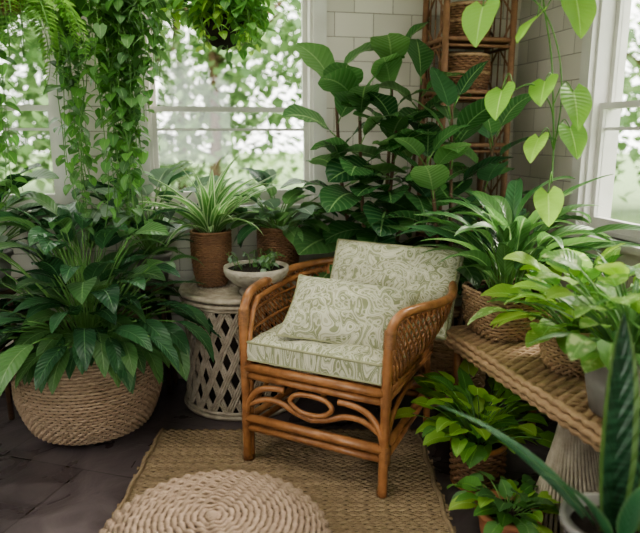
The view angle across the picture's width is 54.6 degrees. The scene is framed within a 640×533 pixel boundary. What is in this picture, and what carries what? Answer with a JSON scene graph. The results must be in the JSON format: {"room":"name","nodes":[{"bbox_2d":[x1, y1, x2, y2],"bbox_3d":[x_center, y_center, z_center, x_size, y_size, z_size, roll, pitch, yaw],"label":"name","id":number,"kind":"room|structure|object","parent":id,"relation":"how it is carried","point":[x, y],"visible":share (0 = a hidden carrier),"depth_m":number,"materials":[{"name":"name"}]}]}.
{"room":"sunroom","nodes":[
{"label":"sunroom","id":0,"kind":"room"},
{"bbox_2d":[0,0,521,346],"bbox_3d":[-0.774,-0.652,3.065,3.700,2.500,0.141,-3,12,-12],"label":"wall","id":1,"kind":"structure","parent":0,"point":[351,24],"depth_m":3.14,"materials":[{"name":"white tile"}]},
{"bbox_2d":[0,2,78,231],"bbox_3d":[-1.615,-0.885,2.807,0.940,1.465,0.190,-3,12,-12],"label":"window","id":2,"kind":"structure","parent":1,"relation":"in","point":[59,197],"depth_m":2.91,"materials":[{"name":"white wood"}]},
{"bbox_2d":[3,361,195,392],"bbox_3d":[-0.757,0.524,3.235,3.700,0.130,0.024,-3,12,-12],"label":"baseboard","id":3,"kind":"structure","parent":1,"relation":"attached to","point":[179,376],"depth_m":3.22,"materials":[{"name":"brown wood"}]},
{"bbox_2d":[130,0,326,225],"bbox_3d":[-0.439,-0.937,3.051,0.975,1.465,0.190,-3,12,-12],"label":"window","id":4,"kind":"structure","parent":1,"relation":"in","point":[313,12],"depth_m":3.09,"materials":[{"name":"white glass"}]},
{"bbox_2d":[0,371,557,532],"bbox_3d":[-0.161,1.210,0.511,3.980,0.080,6.040,-3,12,-12],"label":"floor","id":5,"kind":"structure","parent":0,"point":[45,487],"depth_m":2.40,"materials":[{"name":"stone"}]},
{"bbox_2d":[0,288,16,419],"bbox_3d":[-1.460,0.386,2.801,0.220,0.581,0.220,0,12,0],"label":"plant stand","id":6,"kind":"object","parent":5,"relation":"on","point":[9,401],"visible":0.33,"depth_m":2.77,"materials":[{"name":"brown wood"}]},
{"bbox_2d":[0,163,63,291],"bbox_3d":[-1.450,-0.138,2.539,0.844,0.555,0.649,-2,12,-9],"label":"potted calathea","id":7,"kind":"object","parent":6,"relation":"on","point":[36,209],"visible":0.5,"depth_m":2.68,"materials":[{"name":"green plant"}]},
{"bbox_2d":[0,192,220,445],"bbox_3d":[-1.002,0.213,2.530,1.199,0.996,1.004,-3,12,-12],"label":"potted plant","id":8,"kind":"object","parent":5,"relation":"on","point":[79,375],"visible":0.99,"depth_m":2.44,"materials":[{"name":"plant"}]},
{"bbox_2d":[139,279,177,394],"bbox_3d":[-0.800,0.347,3.059,0.180,0.550,0.180,0,12,0],"label":"plant stand","id":9,"kind":"object","parent":5,"relation":"on","point":[147,288],"visible":0.32,"depth_m":3.04,"materials":[{"name":"brown wood"}]},
{"bbox_2d":[75,163,242,283],"bbox_3d":[-0.700,-0.167,2.784,0.830,0.569,0.506,-3,12,-13],"label":"philodendron","id":10,"kind":"object","parent":9,"relation":"on","point":[166,176],"visible":0.47,"depth_m":2.92,"materials":[{"name":"green plant"}]},
{"bbox_2d":[178,278,299,421],"bbox_3d":[-0.375,0.359,2.970,0.567,0.560,0.567,12,17,44],"label":"table","id":11,"kind":"object","parent":5,"relation":"on","point":[215,387],"visible":0.32,"depth_m":2.76,"materials":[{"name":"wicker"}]},
{"bbox_2d":[130,154,286,287],"bbox_3d":[-0.496,-0.205,2.806,0.754,0.609,0.522,-2,12,-9],"label":"potted plant","id":12,"kind":"object","parent":11,"relation":"on","point":[210,246],"visible":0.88,"depth_m":2.80,"materials":[{"name":"green plant"}]},
{"bbox_2d":[223,248,288,296],"bbox_3d":[-0.280,0.027,2.730,0.286,0.187,0.286,0,12,0],"label":"bowl planter","id":13,"kind":"object","parent":11,"relation":"on","point":[242,273],"visible":0.94,"depth_m":2.68,"materials":[{"name":"stone"},{"name":"soil"},{"name":"leaf"}]},
{"bbox_2d":[200,168,358,279],"bbox_3d":[-0.193,-0.202,2.979,0.672,0.533,0.576,4,13,19],"label":"pothos","id":14,"kind":"object","parent":11,"relation":"on","point":[280,241],"visible":0.56,"depth_m":2.89,"materials":[{"name":"plant"}]},
{"bbox_2d":[105,428,455,532],"bbox_3d":[-0.130,0.834,2.039,1.140,0.019,1.300,0,12,0],"label":"jute rug","id":15,"kind":"object","parent":5,"relation":"on","point":[343,487],"visible":0.62,"depth_m":2.33,"materials":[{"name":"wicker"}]},
{"bbox_2d":[99,469,332,532],"bbox_3d":[-0.285,0.777,1.673,0.662,0.252,0.662,-2,12,-11],"label":"woven pouf","id":16,"kind":"object","parent":15,"relation":"on","point":[214,501],"visible":1,"depth_m":1.69,"materials":[{"name":"wicker"}]},
{"bbox_2d":[238,238,463,497],"bbox_3d":[0.127,0.327,2.522,0.808,0.788,0.735,6,13,26],"label":"rattan armchair","id":17,"kind":"object","parent":15,"relation":"on","point":[364,374],"visible":0.77,"depth_m":2.29,"materials":[{"name":"wicker"}]},
{"bbox_2d":[246,323,418,385],"bbox_3d":[0.090,0.291,2.440,0.544,0.128,0.549,6,13,26],"label":"seat cushion","id":18,"kind":"object","parent":17,"relation":"on","point":[364,365],"depth_m":2.21,"materials":[{"name":"fabric"}]},
{"bbox_2d":[276,274,420,357],"bbox_3d":[0.107,0.175,2.314,0.497,0.220,0.238,4,13,17],"label":"throw pillow","id":19,"kind":"object","parent":17,"relation":"on","point":[334,311],"visible":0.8,"depth_m":2.26,"materials":[{"name":"fabric"}]},
{"bbox_2d":[330,238,463,340],"bbox_3d":[0.293,0.086,2.601,0.568,0.368,0.148,7,-12,29],"label":"cushion","id":20,"kind":"object","parent":17,"relation":"on","point":[363,262],"depth_m":2.53,"materials":[{"name":"fabric"}]},
{"bbox_2d":[280,21,470,278],"bbox_3d":[0.248,-0.224,2.868,0.904,1.744,0.558,2,12,9],"label":"fiddle leaf fig","id":21,"kind":"object","parent":5,"relation":"on","point":[342,80],"visible":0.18,"depth_m":2.76,"materials":[{"name":"plant"}]},
{"bbox_2d":[368,60,554,410],"bbox_3d":[0.619,-0.118,2.809,0.886,1.560,0.664,-9,15,-36],"label":"potted plant","id":22,"kind":"object","parent":5,"relation":"on","point":[474,117],"visible":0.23,"depth_m":2.67,"materials":[{"name":"green plant"}]},
{"bbox_2d":[416,0,517,310],"bbox_3d":[0.723,-0.447,3.183,0.371,2.050,0.291,-3,12,-12],"label":"shelf unit","id":23,"kind":"object","parent":5,"relation":"on","point":[446,42],"visible":0.32,"depth_m":3.03,"materials":[{"name":"brown wood"}]},
{"bbox_2d":[440,52,490,89],"bbox_3d":[0.711,-0.952,3.063,0.258,0.172,0.258,2,12,9],"label":"wicker basket","id":24,"kind":"object","parent":23,"relation":"on","point":[461,62],"visible":0.48,"depth_m":2.96,"materials":[{"name":"brown wicker"}]},
{"bbox_2d":[441,0,492,36],"bbox_3d":[0.711,-1.182,3.014,0.248,0.162,0.248,12,17,44],"label":"wicker basket","id":25,"kind":"object","parent":23,"relation":"on","point":[457,8],"visible":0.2,"depth_m":2.92,"materials":[{"name":"brown wicker"}]},
{"bbox_2d":[395,359,554,493],"bbox_3d":[0.523,0.571,2.239,0.565,0.417,0.595,0,12,0],"label":"potted plant","id":26,"kind":"object","parent":5,"relation":"on","point":[474,449],"visible":0.89,"depth_m":2.16,"materials":[{"name":"green plant"}]},
{"bbox_2d":[447,471,560,532],"bbox_3d":[0.558,0.748,1.882,0.354,0.254,0.337,4,12,16],"label":"potted plant","id":27,"kind":"object","parent":5,"relation":"on","point":[504,508],"visible":0.99,"depth_m":1.85,"materials":[{"name":"plant"}]},
{"bbox_2d":[441,325,602,532],"bbox_3d":[0.906,0.622,1.868,0.491,0.507,1.526,-3,12,-15],"label":"bench","id":28,"kind":"object","parent":5,"relation":"on","point":[573,455],"visible":0.44,"depth_m":1.90,"materials":[{"name":"wicker"}]},
{"bbox_2d":[390,174,639,342],"bbox_3d":[0.743,-0.045,2.334,0.862,0.615,0.847,-4,13,-20],"label":"potted plant","id":29,"kind":"object","parent":28,"relation":"on","point":[505,226],"visible":0.66,"depth_m":2.28,"materials":[{"name":"plant"}]},
{"bbox_2d":[467,243,639,376],"bbox_3d":[0.834,0.127,1.979,0.665,0.423,0.615,9,15,35],"label":"potted plant","id":30,"kind":"object","parent":28,"relation":"on","point":[553,352],"visible":0.43,"depth_m":1.96,"materials":[{"name":"plant"}]},
{"bbox_2d":[496,249,639,417],"bbox_3d":[0.838,0.182,1.662,0.706,0.445,0.780,0,12,0],"label":"potted plant","id":31,"kind":"object","parent":28,"relation":"on","point":[594,354],"visible":0.76,"depth_m":1.63,"materials":[{"name":"green plant"}]},
{"bbox_2d":[438,312,639,532],"bbox_3d":[0.541,0.534,1.364,0.408,0.889,0.421,-7,14,-29],"label":"snake plant","id":32,"kind":"object","parent":5,"relation":"on","point":[615,508],"visible":1,"depth_m":1.32,"materials":[{"name":"green plant"}]},
{"bbox_2d":[510,0,638,319],"bbox_3d":[1.576,-0.273,1.284,0.140,2.500,4.400,-3,12,-12],"label":"wall","id":33,"kind":"structure","parent":0,"point":[534,61],"depth_m":3.06,"materials":[{"name":"white ceramic tile"},{"name":"grout"}]},
{"bbox_2d":[563,0,639,265],"bbox_3d":[1.314,-0.741,2.319,0.190,1.545,0.970,-3,12,-12],"label":"window","id":34,"kind":"structure","parent":33,"relation":"in","point":[604,44],"depth_m":2.70,"materials":[{"name":"white wood"}]},
{"bbox_3d":[-0.302,-1.442,0.627,3.980,0.060,4.680,-3,12,-12],"label":"ceiling","id":35,"kind":"structure","parent":0,"visible":0},
{"bbox_2d":[0,15,31,209],"bbox_3d":[-1.361,-0.973,2.349,0.486,1.574,0.462,11,16,42],"label":"philodendron","id":36,"kind":"object","parent":35,"relation":"hanging from","point":[7,153],"visible":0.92,"depth_m":2.46,"materials":[{"name":"green plant"}]},
{"bbox_2d":[0,0,91,91],"bbox_3d":[-1.082,-1.160,2.080,0.681,1.095,0.836,-8,14,-32],"label":"hanging fern","id":37,"kind":"object","parent":35,"relation":"hanging from","point":[9,8],"visible":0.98,"depth_m":2.08,"materials":[{"name":"green plant"}]},
{"bbox_2d":[41,0,171,248],"bbox_3d":[-0.815,-0.936,2.397,0.518,1.666,0.436,0,12,0],"label":"pothos","id":38,"kind":"object","parent":35,"relation":"hanging from","point":[124,39],"visible":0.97,"depth_m":2.40,"materials":[{"name":"plant"}]},
{"bbox_2d":[159,0,275,69],"bbox_3d":[-0.399,-1.274,2.378,0.461,0.996,0.428,0,12,0],"label":"hanging planter","id":39,"kind":"object","parent":35,"relation":"hanging from","point":[226,23],"visible":0.99,"depth_m":2.38,"materials":[{"name":"plant"}]},
{"bbox_2d":[462,0,596,226],"bbox_3d":[0.721,-0.902,1.910,0.566,1.530,0.503,0,12,0],"label":"vine","id":40,"kind":"object","parent":35,"relation":"hanging from","point":[477,19],"visible":1,"depth_m":1.90,"materials":[{"name":"plant"}]},
{"label":"outside","id":41,"kind":"structure","parent":0,"visible":0},
{"bbox_2d":[0,152,639,223],"bbox_3d":[0.000,-1.505,15.015,120.000,0.001,90.000,0,12,0],"label":"lawn","id":42,"kind":"structure","parent":41,"point":[620,210],"depth_m":23.32,"materials":[{"name":"green plant"}]},
{"bbox_2d":[0,30,39,193],"bbox_3d":[-9.399,-5.327,12.187,8.522,9.145,7.192,0,12,0],"label":"tree","id":43,"kind":"object","parent":42,"relation":"on","point":[8,71],"visible":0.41,"depth_m":13.08,"materials":[{"name":"green plant"}]},
{"bbox_2d":[0,17,203,189],"bbox_3d":[-8.256,-7.163,17.999,10.990,10.333,8.618,0,12,0],"label":"tree","id":44,"kind":"object","parent":42,"relation":"on","point":[162,64],"visible":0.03,"depth_m":18.27,"materials":[{"name":"green plant"}]},
{"bbox_2d":[0,4,229,191],"bbox_3d":[-5.871,-5.359,14.180,9.009,8.338,7.231,0,12,0],"label":"tree","id":45,"kind":"object","parent":42,"relation":"on","point":[35,45],"visible":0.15,"depth_m":14.12,"materials":[{"name":"green plant"}]},
{"bbox_2d":[0,0,302,190],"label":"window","id":46,"kind":"structure","parent":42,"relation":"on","point":[213,98],"depth_m":13.02,"materials":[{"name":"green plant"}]},
{"bbox_2d":[0,1,302,189],"bbox_3d":[-3.849,-7.106,17.441,9.938,10.287,9.383,6,13,25],"label":"tree","id":47,"kind":"object","parent":42,"relation":"on","point":[292,161],"visible":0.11,"depth_m":18.44,"materials":[{"name":"green plant"}]},
{"bbox_2d":[224,0,302,167],"bbox_3d":[1.928,-6.012,14.495,8.066,9.292,6.469,-4,13,-20],"label":"tree","id":48,"kind":"object","parent":42,"relation":"on","point":[292,46],"visible":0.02,"depth_m":14.30,"materials":[{"name":"green plant"}]},
{"bbox_2d":[614,2,639,203],"bbox_3d":[7.353,-5.239,13.190,9.338,8.477,6.838,0,12,0],"label":"tree","id":49,"kind":"object","parent":42,"relation":"on","point":[626,120],"visible":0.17,"depth_m":13.16,"materials":[{"name":"green plant"}]}
]}

